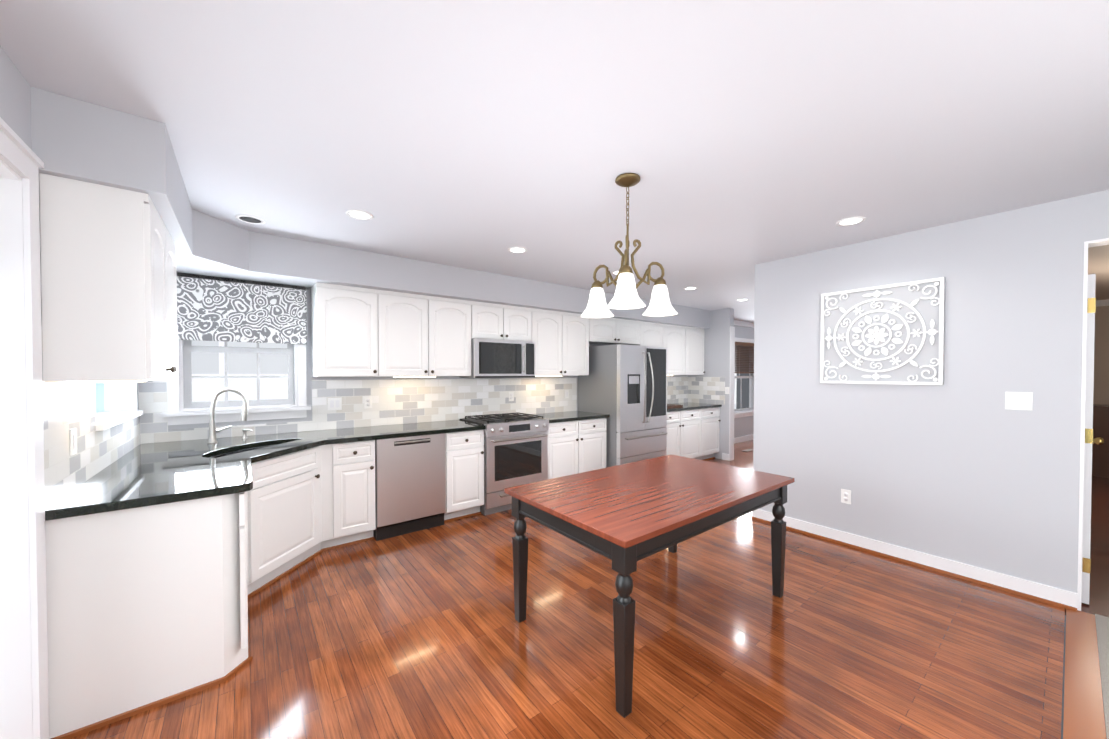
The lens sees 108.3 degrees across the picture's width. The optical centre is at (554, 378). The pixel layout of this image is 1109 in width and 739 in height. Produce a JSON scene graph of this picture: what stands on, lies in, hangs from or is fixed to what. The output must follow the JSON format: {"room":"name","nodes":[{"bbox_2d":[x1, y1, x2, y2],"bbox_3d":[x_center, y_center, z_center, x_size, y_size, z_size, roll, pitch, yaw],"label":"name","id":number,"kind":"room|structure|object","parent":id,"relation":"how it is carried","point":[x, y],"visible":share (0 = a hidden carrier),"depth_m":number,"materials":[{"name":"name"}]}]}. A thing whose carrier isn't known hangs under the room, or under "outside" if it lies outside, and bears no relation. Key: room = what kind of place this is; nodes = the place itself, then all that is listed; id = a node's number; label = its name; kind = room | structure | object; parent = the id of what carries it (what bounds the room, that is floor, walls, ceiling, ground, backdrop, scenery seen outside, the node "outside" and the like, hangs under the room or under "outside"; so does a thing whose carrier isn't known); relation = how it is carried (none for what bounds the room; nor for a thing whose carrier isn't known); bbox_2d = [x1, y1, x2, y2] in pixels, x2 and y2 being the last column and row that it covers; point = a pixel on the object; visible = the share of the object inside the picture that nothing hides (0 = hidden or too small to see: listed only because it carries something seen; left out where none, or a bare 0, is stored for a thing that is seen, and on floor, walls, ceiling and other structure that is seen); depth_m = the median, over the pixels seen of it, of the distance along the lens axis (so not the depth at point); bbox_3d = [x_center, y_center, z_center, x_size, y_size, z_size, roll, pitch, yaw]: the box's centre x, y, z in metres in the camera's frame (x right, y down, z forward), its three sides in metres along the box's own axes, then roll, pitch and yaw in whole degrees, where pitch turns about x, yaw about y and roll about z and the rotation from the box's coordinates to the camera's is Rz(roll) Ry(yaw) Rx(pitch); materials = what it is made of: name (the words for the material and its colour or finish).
{"room":"kitchen","nodes":[
{"label":"kitchen","id":0,"kind":"room"},
{"bbox_2d":[0,46,138,409],"bbox_3d":[-1.227,0.180,0.457,0.150,2.500,6.200,-1,1,-38],"label":"wall","id":1,"kind":"structure","parent":0,"point":[15,101],"depth_m":1.39,"materials":[{"name":"white paint"}]},
{"bbox_2d":[0,117,143,738],"bbox_3d":[-1.200,0.318,0.429,0.215,2.225,6.120,-1,1,-38],"label":"trim","id":2,"kind":"structure","parent":1,"relation":"attached to","point":[24,706],"depth_m":1.43,"materials":[{"name":"white wood"}]},
{"bbox_2d":[70,428,76,455],"bbox_3d":[-2.149,0.281,1.793,0.009,0.115,0.070,-1,1,-38],"label":"outlet","id":3,"kind":"object","parent":1,"relation":"attached to","point":[73,432],"depth_m":1.78,"materials":[{"name":"white plastic"}]},
{"bbox_2d":[42,349,141,508],"bbox_3d":[-2.499,0.147,2.229,0.006,0.686,1.800,-1,1,-38],"label":"backsplash","id":4,"kind":"structure","parent":1,"relation":"attached to","point":[68,406],"depth_m":1.83,"materials":[{"name":"white tile"}]},
{"bbox_2d":[39,173,170,380],"bbox_3d":[-1.973,-0.391,1.789,0.299,0.794,0.422,-1,1,-38],"label":"upper cabinet","id":5,"kind":"object","parent":1,"relation":"attached to","point":[109,282],"depth_m":1.63,"materials":[{"name":"white wood"}]},
{"bbox_2d":[88,380,146,382],"bbox_3d":[-2.097,0.010,1.931,0.160,0.011,0.200,-1,1,-38],"label":"under-cabinet light","id":6,"kind":"object","parent":5,"relation":"attached to","point":[146,380],"depth_m":1.85,"materials":[{"name":"white plastic"}]},
{"bbox_2d":[171,238,177,378],"bbox_3d":[-2.231,-0.396,2.123,0.299,0.794,0.423,-1,1,-38],"label":"upper cabinet","id":7,"kind":"object","parent":1,"relation":"attached to","point":[174,341],"depth_m":2.28,"materials":[{"name":"white wood"}]},
{"bbox_2d":[31,87,709,328],"bbox_3d":[0.225,-0.976,4.324,6.899,0.299,1.834,-1,1,-38],"label":"soffit","id":8,"kind":"structure","parent":0,"point":[77,139],"depth_m":2.85,"materials":[{"name":"grey paint"}]},
{"bbox_2d":[591,317,618,344],"bbox_3d":[0.557,-0.672,5.537,0.505,0.344,0.318,-1,1,-38],"label":"upper cabinet","id":9,"kind":"object","parent":8,"relation":"attached to","point":[605,331],"depth_m":5.45,"materials":[{"name":"white wood"}]},
{"bbox_2d":[619,319,642,344],"bbox_3d":[0.957,-0.676,5.846,0.505,0.344,0.318,-1,1,-38],"label":"upper cabinet","id":10,"kind":"object","parent":8,"relation":"attached to","point":[630,331],"depth_m":5.76,"materials":[{"name":"white wood"}]},
{"bbox_2d":[95,288,753,457],"bbox_3d":[-0.383,0.112,5.125,14.100,2.500,0.150,-1,1,-38],"label":"wall","id":11,"kind":"structure","parent":0,"point":[743,426],"depth_m":3.62,"materials":[{"name":"grey paint"}]},
{"bbox_2d":[161,340,310,424],"bbox_3d":[-2.613,-0.225,3.353,0.960,1.145,0.215,-1,1,-38],"label":"kitchen window","id":12,"kind":"structure","parent":11,"relation":"in","point":[183,408],"depth_m":3.30,"materials":[{"name":"white wood"}]},
{"bbox_2d":[177,272,306,343],"bbox_3d":[-2.547,-0.555,3.274,0.901,0.508,0.043,-1,1,-38],"label":"roman shade","id":13,"kind":"object","parent":11,"relation":"attached to","point":[211,308],"visible":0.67,"depth_m":3.25,"materials":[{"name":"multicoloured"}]},
{"bbox_2d":[328,397,341,409],"bbox_3d":[-2.046,0.232,3.730,0.116,0.115,0.009,-1,1,-38],"label":"outlet","id":14,"kind":"object","parent":11,"relation":"attached to","point":[333,403],"depth_m":3.73,"materials":[{"name":"white plastic"}]},
{"bbox_2d":[311,282,378,376],"bbox_3d":[-1.901,-0.419,3.637,0.486,0.794,0.318,-1,1,-38],"label":"upper cabinet","id":15,"kind":"object","parent":11,"relation":"attached to","point":[344,319],"depth_m":3.50,"materials":[{"name":"white wood"}]},
{"bbox_2d":[142,378,576,443],"bbox_3d":[-1.378,0.117,4.255,4.260,0.686,0.005,-1,1,-38],"label":"backsplash","id":16,"kind":"structure","parent":11,"relation":"attached to","point":[394,401],"depth_m":4.08,"materials":[{"name":"grey tile"}]},
{"bbox_2d":[364,396,371,408],"bbox_3d":[-1.817,0.229,3.908,0.070,0.115,0.009,-1,1,-38],"label":"outlet","id":17,"kind":"object","parent":11,"relation":"attached to","point":[367,400],"depth_m":3.90,"materials":[{"name":"white plastic"}]},
{"bbox_2d":[379,290,430,376],"bbox_3d":[-1.525,-0.423,3.929,0.467,0.794,0.318,-1,1,-38],"label":"upper cabinet","id":18,"kind":"object","parent":11,"relation":"attached to","point":[404,318],"depth_m":3.81,"materials":[{"name":"white wood"}]},
{"bbox_2d":[393,376,435,377],"bbox_3d":[-1.379,-0.020,3.960,0.400,0.011,0.050,-1,1,-38],"label":"under-cabinet light","id":19,"kind":"object","parent":18,"relation":"attached to","point":[393,377],"depth_m":3.90,"materials":[{"name":"white plastic"}]},
{"bbox_2d":[431,296,474,375],"bbox_3d":[-1.155,-0.427,4.215,0.467,0.794,0.318,-1,1,-38],"label":"upper cabinet","id":20,"kind":"object","parent":11,"relation":"attached to","point":[452,320],"depth_m":4.10,"materials":[{"name":"white wood"}]},
{"bbox_2d":[475,301,506,339],"bbox_3d":[-0.818,-0.631,4.473,0.385,0.394,0.318,-1,1,-38],"label":"upper cabinet","id":21,"kind":"object","parent":11,"relation":"attached to","point":[490,318],"depth_m":4.37,"materials":[{"name":"white wood"}]},
{"bbox_2d":[459,338,534,377],"bbox_3d":[-0.631,-0.223,4.551,0.764,0.415,0.434,-1,1,-38],"label":"microwave","id":22,"kind":"object","parent":21,"relation":"attached to","point":[493,358],"visible":0.98,"depth_m":4.38,"materials":[{"name":"silver metal"}]},
{"bbox_2d":[509,392,513,400],"bbox_3d":[-0.528,0.214,4.905,0.070,0.115,0.009,-1,1,-38],"label":"outlet","id":23,"kind":"object","parent":11,"relation":"attached to","point":[511,394],"depth_m":4.90,"materials":[{"name":"white plastic"}]},
{"bbox_2d":[507,305,534,340],"bbox_3d":[-0.514,-0.634,4.708,0.385,0.394,0.318,-1,1,-38],"label":"upper cabinet","id":24,"kind":"object","parent":11,"relation":"attached to","point":[520,320],"depth_m":4.61,"materials":[{"name":"white wood"}]},
{"bbox_2d":[531,309,562,375],"bbox_3d":[-0.182,-0.438,4.968,0.455,0.794,0.318,-1,1,-38],"label":"upper cabinet","id":25,"kind":"object","parent":11,"relation":"attached to","point":[548,341],"depth_m":4.86,"materials":[{"name":"white wood"}]},
{"bbox_2d":[565,390,568,397],"bbox_3d":[0.168,0.206,5.444,0.070,0.115,0.009,-1,1,-38],"label":"outlet","id":26,"kind":"object","parent":11,"relation":"attached to","point":[566,391],"depth_m":5.44,"materials":[{"name":"white plastic"}]},
{"bbox_2d":[563,312,590,375],"bbox_3d":[0.178,-0.442,5.247,0.455,0.794,0.318,-1,1,-38],"label":"upper cabinet","id":27,"kind":"object","parent":11,"relation":"attached to","point":[576,328],"depth_m":5.12,"materials":[{"name":"white wood"}]},
{"bbox_2d":[640,322,666,346],"bbox_3d":[1.379,-0.456,6.176,0.562,0.794,0.318,-1,1,-38],"label":"upper cabinet","id":28,"kind":"object","parent":11,"relation":"attached to","point":[654,334],"depth_m":6.09,"materials":[{"name":"white wood"}]},
{"bbox_2d":[667,325,686,374],"bbox_3d":[1.824,-0.461,6.520,0.563,0.794,0.318,-1,1,-38],"label":"upper cabinet","id":29,"kind":"object","parent":11,"relation":"attached to","point":[676,335],"depth_m":6.43,"materials":[{"name":"white wood"}]},
{"bbox_2d":[667,377,689,403],"bbox_3d":[1.721,0.196,6.656,1.699,0.458,0.005,-1,1,-38],"label":"backsplash","id":30,"kind":"structure","parent":11,"relation":"attached to","point":[678,388],"depth_m":6.99,"materials":[{"name":"beige tile"}]},
{"bbox_2d":[687,327,704,374],"bbox_3d":[2.269,-0.466,6.865,0.563,0.794,0.318,-1,1,-38],"label":"upper cabinet","id":31,"kind":"object","parent":11,"relation":"attached to","point":[695,336],"depth_m":6.75,"materials":[{"name":"white wood"}]},
{"bbox_2d":[722,320,753,460],"bbox_3d":[4.052,0.070,7.961,3.614,2.500,0.795,-1,1,-38],"label":"trim","id":32,"kind":"structure","parent":11,"relation":"attached to","point":[732,442],"depth_m":6.59,"materials":[{"name":"white wood"}]},
{"bbox_2d":[734,337,753,417],"bbox_3d":[3.947,-0.027,8.434,1.320,1.640,0.215,-1,1,-38],"label":"window","id":33,"kind":"structure","parent":11,"relation":"in","point":[745,343],"depth_m":8.46,"materials":[{"name":"white wood"}]},
{"bbox_2d":[0,0,1108,322],"bbox_3d":[1.515,-1.150,2.655,14.100,0.104,6.350,-1,1,-38],"label":"ceiling","id":34,"kind":"structure","parent":0,"point":[740,138],"depth_m":1.65,"materials":[{"name":"white paint"}]},
{"bbox_2d":[235,214,265,223],"bbox_3d":[-2.096,-1.101,2.765,0.165,0.005,0.181,-1,1,-38],"label":"recessed light","id":35,"kind":"object","parent":34,"relation":"in","point":[250,219],"depth_m":2.77,"materials":[{"name":"white metal"}]},
{"bbox_2d":[346,210,373,219],"bbox_3d":[-1.303,-1.100,2.683,0.166,0.005,0.174,-1,1,-38],"label":"recessed light","id":36,"kind":"object","parent":34,"relation":"in","point":[355,214],"depth_m":2.68,"materials":[{"name":"white"}]},
{"bbox_2d":[508,247,526,252],"bbox_3d":[-0.317,-1.111,3.446,0.169,0.005,0.177,-1,1,-38],"label":"recessed light","id":37,"kind":"object","parent":34,"relation":"in","point":[512,249],"depth_m":3.44,"materials":[{"name":"white"}]},
{"bbox_2d":[581,173,677,317],"bbox_3d":[0.393,-0.731,2.236,0.546,0.730,0.530,-1,1,-38],"label":"chandelier","id":38,"kind":"object","parent":34,"relation":"hanging from","point":[626,296],"visible":1,"depth_m":2.21,"materials":[{"name":"white glass"}]},
{"bbox_2d":[684,287,697,289],"bbox_3d":[1.701,-1.134,5.012,0.174,0.005,0.169,-1,1,-38],"label":"recessed light","id":39,"kind":"object","parent":34,"relation":"in","point":[687,288],"depth_m":5.02,"materials":[{"name":"white"}]},
{"bbox_2d":[836,216,865,225],"bbox_3d":[2.066,-1.102,2.793,0.177,0.005,0.167,-1,1,-38],"label":"recessed light","id":40,"kind":"object","parent":34,"relation":"in","point":[858,219],"depth_m":2.80,"materials":[{"name":"white"}]},
{"bbox_2d":[70,440,1064,738],"bbox_3d":[2.312,1.396,4.480,10.650,0.050,4.200,-1,1,-38],"label":"floor","id":41,"kind":"structure","parent":0,"point":[422,634],"depth_m":2.08,"materials":[{"name":"brown wood"}]},
{"bbox_2d":[45,491,248,734],"bbox_3d":[-1.970,0.969,2.053,0.610,0.876,0.605,-1,1,-38],"label":"base cabinet","id":42,"kind":"object","parent":41,"relation":"on","point":[147,607],"depth_m":1.71,"materials":[{"name":"white wood"}]},
{"bbox_2d":[45,436,332,520],"bbox_3d":[-1.861,0.508,2.311,1.108,0.038,1.170,-1,1,-38],"label":"countertop","id":43,"kind":"structure","parent":42,"relation":"on","point":[145,474],"depth_m":1.99,"materials":[{"name":"stone"}]},
{"bbox_2d":[249,445,336,593],"bbox_3d":[-1.899,0.958,2.818,0.518,0.876,0.518,-1,1,-38],"label":"base cabinet","id":44,"kind":"object","parent":41,"relation":"on","point":[293,496],"depth_m":2.83,"materials":[{"name":"white wood"}]},
{"bbox_2d":[248,457,714,598],"bbox_3d":[0.367,1.360,4.606,6.368,0.018,0.584,-1,1,-38],"label":"trim","id":45,"kind":"structure","parent":44,"relation":"attached to","point":[261,588],"depth_m":3.17,"materials":[{"name":"brown wood"}]},
{"bbox_2d":[325,440,375,544],"bbox_3d":[-1.857,0.947,3.513,0.400,0.876,0.610,-1,1,-38],"label":"base cabinet","id":46,"kind":"object","parent":41,"relation":"on","point":[353,462],"depth_m":3.30,"materials":[{"name":"white wood"}]},
{"bbox_2d":[373,433,444,540],"bbox_3d":[-1.448,0.945,3.819,0.608,0.872,0.628,-1,1,-38],"label":"dishwasher","id":47,"kind":"object","parent":41,"relation":"on","point":[409,484],"visible":0.88,"depth_m":3.57,"materials":[{"name":"silver metal"}]},
{"bbox_2d":[444,430,483,519],"bbox_3d":[-1.048,0.938,4.140,0.403,0.876,0.610,-1,1,-38],"label":"base cabinet","id":48,"kind":"object","parent":41,"relation":"on","point":[464,451],"depth_m":3.89,"materials":[{"name":"white wood"}]},
{"bbox_2d":[123,420,485,455],"bbox_3d":[-1.867,0.491,3.466,2.512,0.038,0.664,-1,1,-38],"label":"countertop","id":49,"kind":"structure","parent":48,"relation":"on","point":[345,435],"depth_m":3.41,"materials":[{"name":"stone"}]},
{"bbox_2d":[207,388,247,443],"bbox_3d":[-2.509,0.273,3.081,0.243,0.407,0.142,-1,1,-38],"label":"faucet","id":50,"kind":"object","parent":49,"relation":"on","point":[213,430],"visible":1,"depth_m":3.00,"materials":[{"name":"silver metal"}]},
{"bbox_2d":[211,445,272,457],"bbox_3d":[-2.161,0.615,2.846,0.262,0.190,0.744,0,1,7],"label":"sink basin","id":51,"kind":"object","parent":49,"relation":"in","point":[231,453],"visible":0.15,"depth_m":2.89,"materials":[{"name":"silver metal"}]},
{"bbox_2d":[242,429,251,438],"bbox_3d":[-2.450,0.437,3.193,0.070,0.076,0.070,-1,1,-38],"label":"soap dispenser","id":52,"kind":"object","parent":49,"relation":"on","point":[244,434],"visible":1,"depth_m":3.19,"materials":[{"name":"silver metal"}]},
{"bbox_2d":[460,412,548,514],"bbox_3d":[-0.549,0.893,4.457,0.771,0.957,0.702,-1,1,-38],"label":"range","id":53,"kind":"object","parent":41,"relation":"on","point":[516,449],"visible":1,"depth_m":4.19,"materials":[{"name":"silver metal"}]},
{"bbox_2d":[548,418,605,478],"bbox_3d":[0.100,0.925,5.028,0.950,0.876,0.610,-1,1,-38],"label":"base cabinet","id":54,"kind":"object","parent":41,"relation":"on","point":[574,447],"depth_m":4.76,"materials":[{"name":"white wood"}]},
{"bbox_2d":[578,344,667,467],"bbox_3d":[0.957,0.461,5.503,0.925,1.790,0.881,-1,1,-38],"label":"refrigerator","id":55,"kind":"object","parent":41,"relation":"on","point":[624,386],"visible":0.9,"depth_m":5.16,"materials":[{"name":"silver metal"}]},
{"bbox_2d":[504,455,794,717],"bbox_3d":[0.623,1.018,2.458,1.590,0.765,0.940,-1,1,-38],"label":"dining table","id":56,"kind":"object","parent":41,"relation":"on","point":[624,518],"visible":1,"depth_m":2.15,"materials":[{"name":"brown wood"}]},
{"bbox_2d":[667,409,700,459],"bbox_3d":[1.709,0.907,6.273,1.099,0.876,0.610,-1,1,-38],"label":"base cabinet","id":57,"kind":"object","parent":41,"relation":"on","point":[684,426],"depth_m":6.10,"materials":[{"name":"white wood"}]},
{"bbox_2d":[528,402,721,422],"bbox_3d":[1.162,0.456,5.823,3.607,0.038,0.644,-1,1,-38],"label":"countertop","id":58,"kind":"structure","parent":57,"relation":"on","point":[556,417],"depth_m":5.05,"materials":[{"name":"stone"}]},
{"bbox_2d":[667,404,682,407],"bbox_3d":[1.758,0.416,6.237,0.400,0.029,0.280,-1,1,-38],"label":"tray","id":59,"kind":"object","parent":58,"relation":"on","point":[672,405],"visible":0.64,"depth_m":6.16,"materials":[{"name":"brown wood"}]},
{"bbox_2d":[701,407,720,459],"bbox_3d":[2.360,0.899,6.777,0.549,0.876,0.610,-1,1,-38],"label":"base cabinet","id":60,"kind":"object","parent":41,"relation":"on","point":[710,419],"depth_m":6.54,"materials":[{"name":"white wood"}]},
{"bbox_2d":[688,308,733,458],"bbox_3d":[2.677,0.085,6.906,0.120,2.500,0.780,-1,1,-38],"label":"wall","id":61,"kind":"structure","parent":0,"point":[717,349],"depth_m":6.68,"materials":[{"name":"grey paint"}]},
{"bbox_2d":[690,377,724,404],"bbox_3d":[2.609,0.193,6.892,0.005,0.458,0.680,-1,1,-38],"label":"backsplash","id":62,"kind":"structure","parent":61,"relation":"attached to","point":[709,390],"depth_m":6.87,"materials":[{"name":"beige tile"}]},
{"bbox_2d":[753,262,768,510],"bbox_3d":[4.340,0.103,5.714,5.910,2.500,0.120,-1,1,-38],"label":"wall","id":63,"kind":"structure","parent":0,"point":[761,300],"depth_m":3.89,"materials":[{"name":"grey paint"}]},
{"bbox_2d":[752,238,1108,610],"bbox_3d":[5.489,0.125,4.208,5.936,2.500,3.910,-1,1,-38],"label":"trim","id":64,"kind":"structure","parent":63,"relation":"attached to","point":[1058,597],"depth_m":2.71,"materials":[{"name":"white wood"}]},
{"bbox_2d":[765,190,1108,592],"bbox_3d":[3.250,0.152,2.392,0.120,2.500,3.780,-1,1,-38],"label":"wall","id":65,"kind":"structure","parent":0,"point":[961,464],"depth_m":2.80,"materials":[{"name":"grey paint"}]},
{"bbox_2d":[841,489,850,503],"bbox_3d":[2.437,0.982,3.349,0.009,0.115,0.070,-1,1,-38],"label":"outlet","id":66,"kind":"object","parent":65,"relation":"attached to","point":[845,494],"depth_m":3.35,"materials":[{"name":"white plastic"}]},
{"bbox_2d":[820,277,944,384],"bbox_3d":[2.547,-0.345,3.169,0.030,0.770,0.770,-1,1,-38],"label":"art panel","id":67,"kind":"object","parent":65,"relation":"attached to","point":[889,334],"visible":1,"depth_m":3.13,"materials":[{"name":"white"}]},
{"bbox_2d":[1005,392,1032,409],"bbox_3d":[3.009,0.143,2.598,0.009,0.115,0.116,-1,1,-38],"label":"light switch","id":68,"kind":"object","parent":65,"relation":"attached to","point":[1018,400],"depth_m":2.59,"materials":[{"name":"white plastic"}]},
{"bbox_2d":[1063,608,1106,738],"bbox_3d":[1.296,1.446,0.966,4.740,0.054,0.105,-1,1,-38],"label":"threshold","id":69,"kind":"structure","parent":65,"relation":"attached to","point":[1084,717],"depth_m":1.86,"materials":[{"name":"brown wood"}]},
{"bbox_2d":[1081,274,1103,603],"bbox_3d":[3.618,0.371,2.683,0.806,2.028,0.094,-1,1,-38],"label":"hall door","id":70,"kind":"structure","parent":65,"relation":"in","point":[1089,440],"depth_m":2.46,"materials":[{"name":"white wood"}]},
{"bbox_2d":[1065,476,1108,616],"bbox_3d":[6.084,1.410,3.479,5.910,0.051,2.000,-1,1,-38],"label":"floor","id":71,"kind":"structure","parent":0,"point":[1098,604],"depth_m":3.24,"materials":[{"name":"brown wood"}]},
{"bbox_2d":[1092,404,1108,477],"bbox_3d":[8.046,0.870,5.275,0.560,0.980,1.310,-1,1,-38],"label":"sideboard","id":72,"kind":"object","parent":71,"relation":"on","point":[1100,460],"depth_m":5.53,"materials":[{"name":"brown wood"}]},
{"bbox_2d":[1093,306,1108,404],"bbox_3d":[7.149,0.083,7.035,0.150,2.500,6.350,-1,1,-38],"label":"wall","id":73,"kind":"structure","parent":0,"point":[1101,370],"depth_m":5.83,"materials":[{"name":"beige paint"}]},
{"bbox_2d":[1095,614,1108,738],"bbox_3d":[1.907,1.454,0.177,4.740,0.062,1.890,-1,1,-38],"label":"floor carpet","id":74,"kind":"object","parent":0,"point":[1102,625],"depth_m":2.01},
{"label":"outside","id":75,"kind":"structure","parent":0,"visible":0},
{"bbox_2d":[191,340,736,408],"bbox_3d":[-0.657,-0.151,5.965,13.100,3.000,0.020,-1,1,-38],"label":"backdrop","id":76,"kind":"structure","parent":75,"point":[213,364],"depth_m":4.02,"materials":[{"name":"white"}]}
]}

